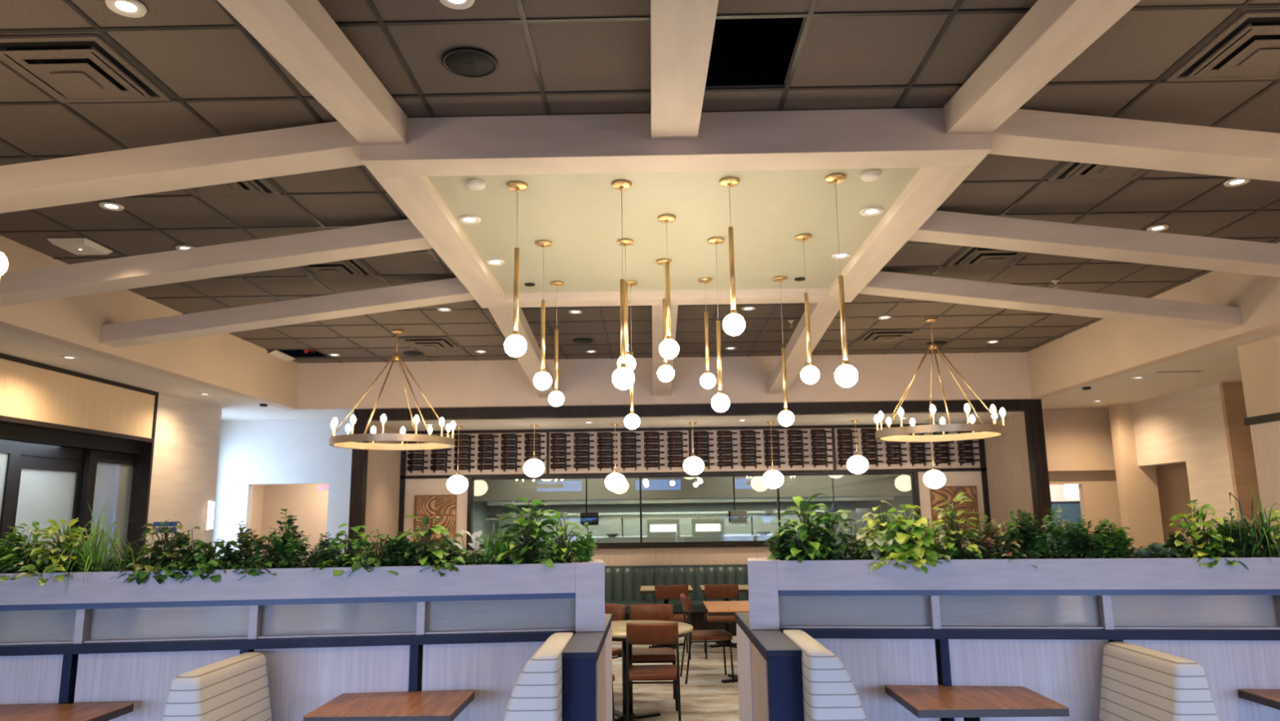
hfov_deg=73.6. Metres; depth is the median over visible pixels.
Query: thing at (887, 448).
wine bottle
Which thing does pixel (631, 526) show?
countertop
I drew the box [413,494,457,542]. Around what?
carved wall panel
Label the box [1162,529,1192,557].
plant
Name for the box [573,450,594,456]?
wine bottle
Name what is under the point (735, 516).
monitor
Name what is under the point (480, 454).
wine bottle
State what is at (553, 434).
wine bottle
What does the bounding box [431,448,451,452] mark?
wine bottle
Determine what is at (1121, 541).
plant
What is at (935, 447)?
wine bottle
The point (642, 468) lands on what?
wine rack
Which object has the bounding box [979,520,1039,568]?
plant
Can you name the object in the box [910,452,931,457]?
wine bottle
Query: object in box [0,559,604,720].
wall
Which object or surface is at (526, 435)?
wine bottle
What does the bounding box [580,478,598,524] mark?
monitor
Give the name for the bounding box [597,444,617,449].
wine bottle
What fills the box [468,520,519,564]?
plant
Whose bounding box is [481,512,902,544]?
countertop
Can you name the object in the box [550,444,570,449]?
wine bottle
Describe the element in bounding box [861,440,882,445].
wine bottle
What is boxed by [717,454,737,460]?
wine bottle
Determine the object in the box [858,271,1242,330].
ceiling beam
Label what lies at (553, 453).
wine bottle
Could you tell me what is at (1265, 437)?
wall panel
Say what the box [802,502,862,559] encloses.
plant
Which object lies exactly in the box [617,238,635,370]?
globe pendant
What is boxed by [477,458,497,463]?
wine bottle
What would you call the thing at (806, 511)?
plant
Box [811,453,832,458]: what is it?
wine bottle
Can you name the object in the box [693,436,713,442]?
wine bottle
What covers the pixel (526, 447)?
wine bottle
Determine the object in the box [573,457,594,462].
wine bottle
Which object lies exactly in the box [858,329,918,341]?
ceiling vent
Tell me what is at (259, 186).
ceiling vent
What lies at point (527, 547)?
plant
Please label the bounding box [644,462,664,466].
wine bottle
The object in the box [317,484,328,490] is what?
exit sign
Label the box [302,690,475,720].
table
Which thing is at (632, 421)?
globe pendant
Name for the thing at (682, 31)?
ceiling beam
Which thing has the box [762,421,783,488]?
pendant
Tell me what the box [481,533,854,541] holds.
countertop
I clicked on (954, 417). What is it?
ceiling
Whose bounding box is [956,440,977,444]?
wine bottle
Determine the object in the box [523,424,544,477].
pendant
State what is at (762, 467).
wine rack
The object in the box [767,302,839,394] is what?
ceiling beam
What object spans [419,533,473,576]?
plant
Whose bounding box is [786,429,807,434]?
wine bottle
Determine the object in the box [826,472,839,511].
heat lamp
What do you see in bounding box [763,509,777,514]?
plate stack
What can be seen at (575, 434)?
wine bottle
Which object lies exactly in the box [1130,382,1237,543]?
stone wall
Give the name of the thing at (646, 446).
wine bottle
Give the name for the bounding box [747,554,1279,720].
wall
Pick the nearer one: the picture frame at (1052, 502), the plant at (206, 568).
the plant at (206, 568)
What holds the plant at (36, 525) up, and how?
in the wall at (322, 637)
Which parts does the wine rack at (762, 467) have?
peg rail, peg rail, peg rail, peg rail, peg rail, peg rail, peg rail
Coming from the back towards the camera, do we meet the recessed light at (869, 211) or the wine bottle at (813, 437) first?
the wine bottle at (813, 437)
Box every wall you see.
[0,358,155,438]
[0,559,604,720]
[144,392,222,565]
[211,423,221,545]
[212,418,351,565]
[249,483,328,564]
[296,351,1031,409]
[364,421,401,555]
[403,426,985,565]
[472,495,914,544]
[473,471,912,501]
[561,613,613,720]
[734,612,803,720]
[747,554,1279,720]
[982,411,1034,547]
[1042,408,1160,540]
[1049,484,1079,555]
[1108,403,1164,555]
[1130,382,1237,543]
[1218,381,1262,547]
[1237,334,1279,417]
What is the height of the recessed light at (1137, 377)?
0.010 m
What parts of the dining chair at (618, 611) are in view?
backrest, seat, seat frame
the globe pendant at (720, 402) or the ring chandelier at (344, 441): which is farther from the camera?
the ring chandelier at (344, 441)
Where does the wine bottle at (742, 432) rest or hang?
in the wine rack at (762, 467)
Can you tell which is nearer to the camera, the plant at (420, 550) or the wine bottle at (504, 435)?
the plant at (420, 550)
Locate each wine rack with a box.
[406,432,546,475]
[546,430,688,473]
[688,428,833,471]
[831,427,979,469]
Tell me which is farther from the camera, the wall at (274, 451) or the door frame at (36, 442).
the wall at (274, 451)
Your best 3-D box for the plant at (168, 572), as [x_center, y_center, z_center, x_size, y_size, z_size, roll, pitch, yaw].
[-2.580,1.086,4.868,0.288,0.278,0.355,3,-11,-20]
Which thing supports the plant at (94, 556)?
in the wall at (322, 637)
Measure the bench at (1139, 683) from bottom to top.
1.000 m
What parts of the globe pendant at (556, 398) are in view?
glass globe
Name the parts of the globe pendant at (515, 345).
glass globe, cord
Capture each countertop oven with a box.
[646,518,679,536]
[691,518,724,536]
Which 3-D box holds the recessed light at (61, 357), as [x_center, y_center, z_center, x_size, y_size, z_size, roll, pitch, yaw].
[-5.204,-0.025,7.808,0.148,0.010,0.148,-1,-10,1]
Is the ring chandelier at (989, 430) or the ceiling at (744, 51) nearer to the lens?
the ceiling at (744, 51)
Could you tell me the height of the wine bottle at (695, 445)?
0.075 m
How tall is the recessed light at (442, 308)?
0.010 m
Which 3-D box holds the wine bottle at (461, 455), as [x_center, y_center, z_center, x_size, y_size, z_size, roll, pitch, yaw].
[-2.685,1.449,13.103,0.309,0.075,0.077,-1,-10,1]
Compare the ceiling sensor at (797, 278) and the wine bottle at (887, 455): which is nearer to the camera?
the ceiling sensor at (797, 278)
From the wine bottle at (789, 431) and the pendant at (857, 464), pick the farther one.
the wine bottle at (789, 431)
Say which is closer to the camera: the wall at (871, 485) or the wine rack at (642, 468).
the wine rack at (642, 468)
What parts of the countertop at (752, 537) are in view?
shelf post, shelf post, shelf post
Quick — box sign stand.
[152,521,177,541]
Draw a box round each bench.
[161,652,271,720]
[503,631,573,720]
[782,629,866,720]
[1099,641,1218,720]
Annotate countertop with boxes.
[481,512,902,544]
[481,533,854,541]
[496,509,878,537]
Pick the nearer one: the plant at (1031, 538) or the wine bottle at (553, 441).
the plant at (1031, 538)
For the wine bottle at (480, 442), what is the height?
0.075 m
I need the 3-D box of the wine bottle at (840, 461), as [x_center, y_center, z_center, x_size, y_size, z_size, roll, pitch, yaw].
[3.172,1.543,12.997,0.309,0.075,0.077,-1,-10,1]
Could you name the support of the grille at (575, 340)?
attached to the ceiling speaker at (577, 340)
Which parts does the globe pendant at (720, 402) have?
cord, glass globe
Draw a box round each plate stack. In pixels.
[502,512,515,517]
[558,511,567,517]
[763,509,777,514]
[784,509,795,514]
[855,508,869,513]
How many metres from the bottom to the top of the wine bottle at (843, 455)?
0.075 m
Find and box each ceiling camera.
[259,403,267,406]
[1082,386,1091,390]
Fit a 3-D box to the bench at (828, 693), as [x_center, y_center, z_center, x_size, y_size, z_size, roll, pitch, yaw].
[1.067,1.943,4.254,0.550,1.065,0.864,-1,-10,1]
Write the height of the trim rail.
0.070 m
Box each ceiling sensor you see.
[524,282,535,286]
[794,277,804,280]
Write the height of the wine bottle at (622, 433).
0.075 m
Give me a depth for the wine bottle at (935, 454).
12.96 m
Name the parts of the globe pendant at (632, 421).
cord, glass globe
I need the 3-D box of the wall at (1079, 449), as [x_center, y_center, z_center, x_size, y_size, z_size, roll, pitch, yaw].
[6.594,2.313,12.653,2.400,3.190,0.280,-1,-10,1]
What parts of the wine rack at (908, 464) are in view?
peg rail, peg rail, peg rail, peg rail, peg rail, peg rail, peg rail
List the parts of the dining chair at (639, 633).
leg, leg, backrest, seat, seat frame, leg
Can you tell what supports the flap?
attached to the ceiling at (553, 57)
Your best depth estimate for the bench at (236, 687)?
4.16 m
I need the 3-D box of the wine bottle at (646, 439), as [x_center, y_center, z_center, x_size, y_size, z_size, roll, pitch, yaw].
[0.215,1.220,13.100,0.309,0.075,0.077,-1,-10,1]
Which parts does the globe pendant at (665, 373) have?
glass globe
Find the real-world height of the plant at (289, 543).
0.367 m
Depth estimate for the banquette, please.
12.65 m
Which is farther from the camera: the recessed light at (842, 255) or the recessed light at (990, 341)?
the recessed light at (990, 341)
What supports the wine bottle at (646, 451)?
in the wine rack at (642, 468)
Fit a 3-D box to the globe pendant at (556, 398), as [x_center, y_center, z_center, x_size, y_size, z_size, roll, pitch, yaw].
[-0.687,-0.137,7.048,0.127,1.040,0.127,-1,-10,1]
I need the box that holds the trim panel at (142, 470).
[0,352,159,561]
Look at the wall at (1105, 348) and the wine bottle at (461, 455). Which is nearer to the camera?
the wall at (1105, 348)
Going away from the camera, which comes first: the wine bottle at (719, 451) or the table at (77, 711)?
the table at (77, 711)
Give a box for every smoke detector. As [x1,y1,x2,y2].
[466,178,485,191]
[859,168,879,182]
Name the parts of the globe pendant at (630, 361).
cord, glass globe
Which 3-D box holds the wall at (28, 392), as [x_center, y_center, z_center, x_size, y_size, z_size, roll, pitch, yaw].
[-5.842,-0.591,3.037,0.200,0.505,13.990,-1,-10,1]
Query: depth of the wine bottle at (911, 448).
12.99 m
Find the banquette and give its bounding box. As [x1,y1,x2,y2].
[604,564,748,635]
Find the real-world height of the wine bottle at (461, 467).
0.075 m
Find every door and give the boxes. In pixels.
[0,439,22,559]
[10,455,84,559]
[76,449,136,568]
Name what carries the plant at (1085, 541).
in the wall at (1045, 630)
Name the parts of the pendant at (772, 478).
stem, glass globe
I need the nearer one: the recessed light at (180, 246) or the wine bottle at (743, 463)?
the recessed light at (180, 246)
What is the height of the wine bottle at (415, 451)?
0.075 m
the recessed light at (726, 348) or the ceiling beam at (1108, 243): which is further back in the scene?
the recessed light at (726, 348)
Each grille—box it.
[404,352,422,355]
[573,339,592,342]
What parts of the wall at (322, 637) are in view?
grasscloth panel, reeded glass, grasscloth panel, reeded glass, rail, rail, grasscloth panel, reeded glass, grasscloth panel, reeded glass, post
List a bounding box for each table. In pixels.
[0,702,133,720]
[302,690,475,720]
[611,619,693,720]
[640,585,693,648]
[699,584,748,648]
[702,600,749,683]
[884,683,1069,720]
[1237,688,1279,709]
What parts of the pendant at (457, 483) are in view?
glass globe, stem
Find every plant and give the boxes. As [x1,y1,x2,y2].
[0,520,58,582]
[0,525,33,573]
[13,517,92,586]
[37,499,147,606]
[97,531,164,569]
[110,517,194,584]
[160,526,213,577]
[169,538,237,582]
[219,520,266,568]
[231,535,294,579]
[268,508,311,568]
[299,532,344,567]
[311,523,377,576]
[342,528,398,576]
[383,531,422,566]
[396,512,457,565]
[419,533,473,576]
[443,528,488,564]
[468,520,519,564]
[493,497,567,568]
[531,511,591,564]
[568,521,597,561]
[764,493,844,563]
[765,524,798,559]
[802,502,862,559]
[828,511,875,559]
[855,500,909,573]
[875,503,951,573]
[912,518,959,564]
[928,492,989,559]
[962,512,1001,559]
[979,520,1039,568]
[999,505,1052,559]
[1031,504,1080,558]
[1066,513,1113,558]
[1090,518,1136,558]
[1133,542,1178,558]
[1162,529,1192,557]
[1164,499,1248,569]
[1202,507,1257,557]
[1209,482,1279,563]
[1266,509,1279,557]
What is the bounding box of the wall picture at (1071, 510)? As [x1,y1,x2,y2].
[1051,501,1082,528]
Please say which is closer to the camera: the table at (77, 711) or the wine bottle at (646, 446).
the table at (77, 711)
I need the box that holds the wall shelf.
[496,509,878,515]
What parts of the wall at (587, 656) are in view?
panel, panel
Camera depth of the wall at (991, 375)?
11.48 m
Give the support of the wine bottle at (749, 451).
in the wine rack at (762, 467)
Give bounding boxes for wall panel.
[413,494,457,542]
[928,485,979,535]
[1249,420,1279,541]
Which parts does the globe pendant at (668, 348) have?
glass globe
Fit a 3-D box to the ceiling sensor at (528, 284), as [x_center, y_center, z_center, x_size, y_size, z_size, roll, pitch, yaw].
[-0.923,-0.634,7.172,0.090,0.012,0.090,-1,-10,1]
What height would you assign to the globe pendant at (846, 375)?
1.234 m
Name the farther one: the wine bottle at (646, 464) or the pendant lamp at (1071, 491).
the pendant lamp at (1071, 491)
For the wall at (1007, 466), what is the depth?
12.16 m
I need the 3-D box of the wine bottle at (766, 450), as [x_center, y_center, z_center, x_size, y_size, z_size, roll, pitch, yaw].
[2.051,1.376,13.044,0.309,0.075,0.077,-1,-10,1]
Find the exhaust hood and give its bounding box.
[487,495,893,505]
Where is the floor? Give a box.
[612,635,739,720]
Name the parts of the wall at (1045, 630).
post, reeded glass, grasscloth panel, reeded glass, grasscloth panel, rail, rail, reeded glass, grasscloth panel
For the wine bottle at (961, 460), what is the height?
0.075 m
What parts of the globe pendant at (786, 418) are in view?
cord, glass globe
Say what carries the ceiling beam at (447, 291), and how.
attached to the ceiling at (553, 57)
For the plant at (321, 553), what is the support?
in the wall at (322, 637)
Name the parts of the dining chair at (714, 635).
leg, backrest, leg, seat frame, seat, leg, leg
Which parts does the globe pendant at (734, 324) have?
cord, glass globe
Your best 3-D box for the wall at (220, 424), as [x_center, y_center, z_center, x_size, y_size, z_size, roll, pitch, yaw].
[-6.376,2.362,11.993,0.120,3.190,1.550,-1,-10,1]
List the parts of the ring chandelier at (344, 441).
candle bulb, candle bulb, candle bulb, suspension rod, candle bulb, suspension rod, suspension rod, candle bulb, stem, candle bulb, suspension rod, suspension rod, candle bulb, suspension rod, candle bulb, candle bulb, candle bulb, candle bulb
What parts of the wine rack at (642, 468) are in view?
peg rail, peg rail, peg rail, peg rail, peg rail, peg rail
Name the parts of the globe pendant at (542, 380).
glass globe, cord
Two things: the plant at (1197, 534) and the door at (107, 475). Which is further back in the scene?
the door at (107, 475)
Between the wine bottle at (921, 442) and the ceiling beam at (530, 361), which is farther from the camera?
the wine bottle at (921, 442)
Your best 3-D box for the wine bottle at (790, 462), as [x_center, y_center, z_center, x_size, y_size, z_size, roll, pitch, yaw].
[2.412,1.555,13.006,0.309,0.075,0.077,-1,-10,1]
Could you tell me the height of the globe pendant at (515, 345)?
1.028 m
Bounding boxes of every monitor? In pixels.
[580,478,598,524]
[728,476,746,523]
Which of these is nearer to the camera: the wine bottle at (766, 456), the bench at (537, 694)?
the bench at (537, 694)
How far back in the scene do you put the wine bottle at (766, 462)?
12.98 m
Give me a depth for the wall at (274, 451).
12.81 m
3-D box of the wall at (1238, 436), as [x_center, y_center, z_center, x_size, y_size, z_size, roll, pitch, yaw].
[7.384,1.827,10.025,0.740,3.190,0.060,-1,-10,1]
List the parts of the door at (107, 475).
reeded glass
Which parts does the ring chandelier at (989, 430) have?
candle bulb, candle bulb, candle bulb, candle bulb, suspension rod, suspension rod, candle bulb, suspension rod, stem, candle bulb, suspension rod, candle bulb, suspension rod, candle bulb, suspension rod, candle bulb, candle bulb, candle bulb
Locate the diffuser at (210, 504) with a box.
[206,501,214,528]
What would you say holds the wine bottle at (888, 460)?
on the wine rack at (908, 464)
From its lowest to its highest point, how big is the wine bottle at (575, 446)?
0.075 m
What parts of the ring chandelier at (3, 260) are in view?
candle bulb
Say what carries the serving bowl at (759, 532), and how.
on the countertop at (752, 537)
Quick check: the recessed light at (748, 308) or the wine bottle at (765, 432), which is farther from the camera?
the wine bottle at (765, 432)
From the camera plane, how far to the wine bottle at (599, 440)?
13.08 m
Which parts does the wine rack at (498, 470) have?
peg rail, peg rail, peg rail, peg rail, peg rail, peg rail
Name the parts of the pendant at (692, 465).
stem, glass globe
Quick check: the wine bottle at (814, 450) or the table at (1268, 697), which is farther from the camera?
the wine bottle at (814, 450)
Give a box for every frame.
[0,422,143,461]
[360,107,992,307]
[398,422,991,550]
[1051,501,1079,503]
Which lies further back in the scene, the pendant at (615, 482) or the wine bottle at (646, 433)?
the wine bottle at (646, 433)
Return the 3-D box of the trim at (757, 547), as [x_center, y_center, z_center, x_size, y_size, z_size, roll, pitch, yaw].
[0.860,2.945,12.867,7.508,0.270,0.006,-1,-10,1]
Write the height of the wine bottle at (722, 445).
0.075 m
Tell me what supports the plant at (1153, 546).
in the wall at (1045, 630)
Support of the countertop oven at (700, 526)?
on the countertop at (752, 537)
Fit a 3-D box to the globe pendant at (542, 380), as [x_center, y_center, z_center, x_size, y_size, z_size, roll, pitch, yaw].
[-0.678,-0.319,5.993,0.127,1.060,0.127,-1,-10,1]
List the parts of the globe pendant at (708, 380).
glass globe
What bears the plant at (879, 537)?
in the wall at (1045, 630)
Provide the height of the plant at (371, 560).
0.261 m
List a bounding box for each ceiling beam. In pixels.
[0,120,364,213]
[0,218,432,306]
[100,277,475,347]
[217,0,407,144]
[488,307,554,397]
[650,0,718,139]
[652,305,678,395]
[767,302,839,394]
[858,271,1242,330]
[907,210,1279,277]
[943,0,1140,133]
[988,108,1279,181]
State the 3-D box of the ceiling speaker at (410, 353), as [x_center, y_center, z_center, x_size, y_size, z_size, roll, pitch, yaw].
[-2.915,-0.084,10.986,0.258,0.008,0.258,-1,-10,1]
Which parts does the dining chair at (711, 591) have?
leg, seat, seat frame, backrest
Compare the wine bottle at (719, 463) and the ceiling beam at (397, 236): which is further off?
the wine bottle at (719, 463)
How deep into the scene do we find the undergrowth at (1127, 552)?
4.82 m
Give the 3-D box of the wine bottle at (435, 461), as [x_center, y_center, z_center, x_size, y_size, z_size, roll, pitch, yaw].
[-3.042,1.546,13.091,0.309,0.075,0.077,-1,-10,1]
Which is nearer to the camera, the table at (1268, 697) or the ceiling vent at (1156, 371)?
the table at (1268, 697)
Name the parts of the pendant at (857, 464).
stem, glass globe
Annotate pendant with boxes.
[446,425,468,493]
[504,181,528,356]
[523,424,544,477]
[533,240,551,390]
[548,280,564,406]
[604,422,626,491]
[611,180,634,389]
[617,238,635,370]
[624,280,639,429]
[656,258,674,382]
[657,214,679,359]
[683,422,704,475]
[697,277,715,388]
[706,236,729,412]
[719,177,745,335]
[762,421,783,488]
[773,275,794,426]
[795,233,819,383]
[824,173,857,386]
[846,419,868,474]
[923,418,946,488]
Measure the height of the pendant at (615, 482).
0.985 m
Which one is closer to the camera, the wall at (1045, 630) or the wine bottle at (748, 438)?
the wall at (1045, 630)
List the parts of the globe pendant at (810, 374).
cord, glass globe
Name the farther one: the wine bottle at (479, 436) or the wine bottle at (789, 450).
the wine bottle at (479, 436)
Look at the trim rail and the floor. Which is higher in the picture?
the trim rail
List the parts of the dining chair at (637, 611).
backrest, seat frame, seat, leg, leg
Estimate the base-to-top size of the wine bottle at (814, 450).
0.075 m
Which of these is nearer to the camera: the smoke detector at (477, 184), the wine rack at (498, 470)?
the smoke detector at (477, 184)
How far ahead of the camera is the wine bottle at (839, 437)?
13.03 m
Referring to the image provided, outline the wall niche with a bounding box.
[1155,462,1194,549]
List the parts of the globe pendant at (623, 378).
cord, glass globe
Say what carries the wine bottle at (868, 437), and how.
in the wine rack at (908, 464)
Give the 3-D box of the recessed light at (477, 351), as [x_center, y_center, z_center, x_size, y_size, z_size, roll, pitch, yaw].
[-2.023,-0.112,10.892,0.148,0.010,0.148,-1,-10,1]
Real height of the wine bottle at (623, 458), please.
0.075 m
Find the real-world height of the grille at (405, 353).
0.005 m
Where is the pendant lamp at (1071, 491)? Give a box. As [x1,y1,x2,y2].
[1063,484,1079,500]
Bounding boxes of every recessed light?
[59,355,79,359]
[98,201,124,210]
[105,0,146,17]
[174,244,193,249]
[198,392,211,395]
[328,353,340,355]
[436,306,451,311]
[439,0,475,9]
[457,215,480,224]
[475,350,486,352]
[484,258,504,265]
[568,309,582,314]
[585,350,596,352]
[724,346,736,349]
[741,306,755,311]
[831,252,851,258]
[859,207,883,216]
[877,315,891,319]
[986,340,999,343]
[1091,400,1103,402]
[1131,376,1145,379]
[1146,224,1168,231]
[1223,177,1250,186]
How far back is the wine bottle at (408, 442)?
13.12 m
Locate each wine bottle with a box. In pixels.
[406,465,427,470]
[407,449,428,452]
[407,453,428,457]
[407,459,427,464]
[408,441,427,443]
[430,458,451,464]
[430,465,451,470]
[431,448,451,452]
[431,453,451,457]
[453,446,475,451]
[453,452,475,457]
[453,458,475,463]
[453,464,474,470]
[454,434,475,439]
[454,440,475,445]
[477,434,498,439]
[477,440,497,444]
[477,445,497,451]
[477,452,497,457]
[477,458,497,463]
[477,464,497,469]
[500,464,521,469]
[501,433,521,438]
[501,440,521,444]
[501,445,521,450]
[501,452,521,457]
[501,457,521,462]
[524,433,545,438]
[524,439,545,444]
[524,445,545,450]
[524,451,544,456]
[524,457,544,462]
[550,432,570,438]
[550,439,570,444]
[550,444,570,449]
[550,451,570,456]
[550,457,570,462]
[550,463,570,468]
[573,432,594,437]
[573,438,594,444]
[573,444,594,449]
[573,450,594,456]
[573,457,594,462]
[573,462,594,468]
[597,431,617,437]
[597,438,617,443]
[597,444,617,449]
[597,450,617,455]
[597,456,617,462]
[597,462,617,467]
[620,431,640,436]
[620,438,640,443]
[620,444,640,448]
[620,450,640,455]
[620,456,640,461]
[620,462,640,467]
[644,431,663,436]
[644,437,664,442]
[644,444,664,448]
[644,449,664,454]
[644,456,664,461]
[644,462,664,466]
[666,431,687,435]
[666,437,687,442]
[667,443,687,448]
[667,449,688,454]
[667,455,688,461]
[667,462,683,466]
[693,431,713,435]
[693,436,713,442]
[693,443,713,448]
[693,448,714,454]
[695,455,714,460]
[702,461,714,466]
[716,430,737,435]
[716,436,737,441]
[716,442,737,448]
[716,448,737,453]
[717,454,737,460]
[717,461,737,466]
[740,430,760,435]
[740,435,760,441]
[740,442,760,447]
[740,448,760,453]
[741,454,761,459]
[741,461,761,466]
[763,430,783,435]
[764,435,784,440]
[764,442,784,447]
[764,448,784,453]
[764,454,785,459]
[764,460,785,465]
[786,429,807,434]
[786,435,808,440]
[787,441,808,446]
[787,448,808,453]
[787,453,808,458]
[788,460,808,465]
[810,429,831,434]
[810,435,831,439]
[810,441,831,446]
[811,447,831,453]
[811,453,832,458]
[812,459,832,465]
[836,428,857,434]
[836,435,857,439]
[837,440,857,446]
[837,447,858,452]
[838,453,854,458]
[838,459,848,464]
[860,428,876,433]
[861,434,875,439]
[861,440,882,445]
[861,446,882,452]
[862,453,883,457]
[866,459,883,464]
[884,441,906,445]
[885,446,906,451]
[885,453,906,457]
[886,458,907,463]
[908,441,929,444]
[909,446,930,451]
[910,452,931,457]
[910,458,931,463]
[933,440,954,444]
[933,445,954,450]
[933,452,955,457]
[933,457,955,463]
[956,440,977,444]
[957,445,978,450]
[957,451,979,457]
[958,457,979,462]
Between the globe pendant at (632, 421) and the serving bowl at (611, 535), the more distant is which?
the serving bowl at (611, 535)
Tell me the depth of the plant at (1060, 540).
4.88 m
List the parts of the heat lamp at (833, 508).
cord, lamp shade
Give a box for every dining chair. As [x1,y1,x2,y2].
[604,603,626,658]
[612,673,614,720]
[626,622,681,720]
[629,604,678,711]
[652,584,691,659]
[680,592,734,684]
[703,583,738,658]
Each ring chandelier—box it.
[0,252,8,311]
[328,329,455,450]
[874,318,1006,442]
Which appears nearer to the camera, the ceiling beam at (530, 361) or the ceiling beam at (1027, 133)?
the ceiling beam at (1027, 133)
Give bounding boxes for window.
[471,471,912,546]
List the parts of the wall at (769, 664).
panel, panel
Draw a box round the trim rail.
[1243,412,1279,425]
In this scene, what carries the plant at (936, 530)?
in the wall at (1045, 630)
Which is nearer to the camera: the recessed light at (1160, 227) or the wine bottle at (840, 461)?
the recessed light at (1160, 227)
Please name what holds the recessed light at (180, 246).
in the ceiling at (553, 57)
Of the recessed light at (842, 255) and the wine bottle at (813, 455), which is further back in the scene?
the wine bottle at (813, 455)
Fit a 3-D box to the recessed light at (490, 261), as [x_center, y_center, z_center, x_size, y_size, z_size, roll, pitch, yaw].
[-1.106,-0.748,6.525,0.148,0.010,0.148,-1,-10,1]
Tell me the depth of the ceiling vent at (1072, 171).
5.30 m
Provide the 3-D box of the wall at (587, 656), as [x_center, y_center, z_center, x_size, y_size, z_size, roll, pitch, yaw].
[-0.276,2.079,4.867,0.176,1.052,1.650,-1,-10,1]
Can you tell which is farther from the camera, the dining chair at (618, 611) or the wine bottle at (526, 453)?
the wine bottle at (526, 453)
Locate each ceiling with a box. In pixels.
[0,0,1279,363]
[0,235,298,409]
[0,327,1279,420]
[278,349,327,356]
[373,411,1022,431]
[426,167,920,293]
[705,17,803,85]
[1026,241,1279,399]
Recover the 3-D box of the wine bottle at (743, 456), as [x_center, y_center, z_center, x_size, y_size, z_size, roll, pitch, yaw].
[1.693,1.474,13.032,0.309,0.075,0.077,-1,-10,1]
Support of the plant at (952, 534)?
in the wall at (1045, 630)
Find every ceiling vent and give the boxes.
[0,34,170,102]
[185,178,280,196]
[296,258,375,277]
[400,337,457,348]
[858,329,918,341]
[946,246,1030,266]
[1048,161,1149,181]
[1151,370,1205,373]
[1165,10,1279,81]
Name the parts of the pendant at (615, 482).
stem, glass globe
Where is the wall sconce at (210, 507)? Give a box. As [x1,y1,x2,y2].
[204,499,214,530]
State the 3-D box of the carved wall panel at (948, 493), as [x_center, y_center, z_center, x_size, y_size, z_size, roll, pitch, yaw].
[4.746,2.260,12.901,0.700,0.730,0.064,-1,-10,1]
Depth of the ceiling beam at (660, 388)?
9.14 m
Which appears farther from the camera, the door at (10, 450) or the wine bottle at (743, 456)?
the wine bottle at (743, 456)
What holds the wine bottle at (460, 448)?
in the wine rack at (498, 470)
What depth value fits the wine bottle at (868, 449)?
13.00 m
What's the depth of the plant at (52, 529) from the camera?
4.75 m
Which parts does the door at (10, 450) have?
reeded glass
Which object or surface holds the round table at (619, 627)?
on the floor
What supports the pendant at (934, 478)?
hanging from the ceiling at (954, 417)
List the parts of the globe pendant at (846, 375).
cord, glass globe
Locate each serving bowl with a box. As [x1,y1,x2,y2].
[604,533,620,537]
[755,531,770,534]
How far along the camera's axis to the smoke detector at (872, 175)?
4.88 m
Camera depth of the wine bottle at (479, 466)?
13.04 m
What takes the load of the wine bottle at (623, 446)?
in the wine rack at (642, 468)
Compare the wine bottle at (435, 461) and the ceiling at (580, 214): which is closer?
the ceiling at (580, 214)
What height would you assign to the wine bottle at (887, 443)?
0.075 m
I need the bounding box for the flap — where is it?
[267,350,295,361]
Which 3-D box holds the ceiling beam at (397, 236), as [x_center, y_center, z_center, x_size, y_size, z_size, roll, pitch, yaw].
[-3.070,-0.698,6.088,3.266,0.552,0.240,-1,-10,1]
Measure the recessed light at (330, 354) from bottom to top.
0.010 m
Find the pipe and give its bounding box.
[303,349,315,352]
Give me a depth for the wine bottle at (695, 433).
13.08 m
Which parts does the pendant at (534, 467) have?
stem, glass globe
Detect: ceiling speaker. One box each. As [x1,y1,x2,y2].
[402,351,422,355]
[441,48,497,77]
[572,338,593,343]
[926,341,947,345]
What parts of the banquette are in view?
seat, backrest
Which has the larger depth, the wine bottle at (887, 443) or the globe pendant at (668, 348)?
the wine bottle at (887, 443)
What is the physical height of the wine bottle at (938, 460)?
0.075 m
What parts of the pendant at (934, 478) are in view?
stem, glass globe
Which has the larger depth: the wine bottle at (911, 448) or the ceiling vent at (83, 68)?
the wine bottle at (911, 448)
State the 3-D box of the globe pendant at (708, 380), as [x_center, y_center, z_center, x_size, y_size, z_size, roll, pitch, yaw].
[0.546,-0.223,7.014,0.127,0.916,0.127,-1,-10,1]
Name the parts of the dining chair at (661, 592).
leg, backrest, seat, leg, leg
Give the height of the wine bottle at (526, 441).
0.075 m
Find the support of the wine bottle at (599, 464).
on the wine rack at (642, 468)
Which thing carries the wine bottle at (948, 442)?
in the wine rack at (908, 464)
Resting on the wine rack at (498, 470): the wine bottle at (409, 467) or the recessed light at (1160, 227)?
the wine bottle at (409, 467)
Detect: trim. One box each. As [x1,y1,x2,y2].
[347,399,1053,555]
[655,546,860,564]
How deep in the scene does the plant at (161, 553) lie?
4.82 m
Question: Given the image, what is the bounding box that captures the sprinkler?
[1051,280,1059,288]
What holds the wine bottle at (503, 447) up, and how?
in the wine rack at (498, 470)
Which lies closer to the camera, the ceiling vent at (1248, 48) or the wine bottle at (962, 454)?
the ceiling vent at (1248, 48)
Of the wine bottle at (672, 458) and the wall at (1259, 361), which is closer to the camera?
the wall at (1259, 361)

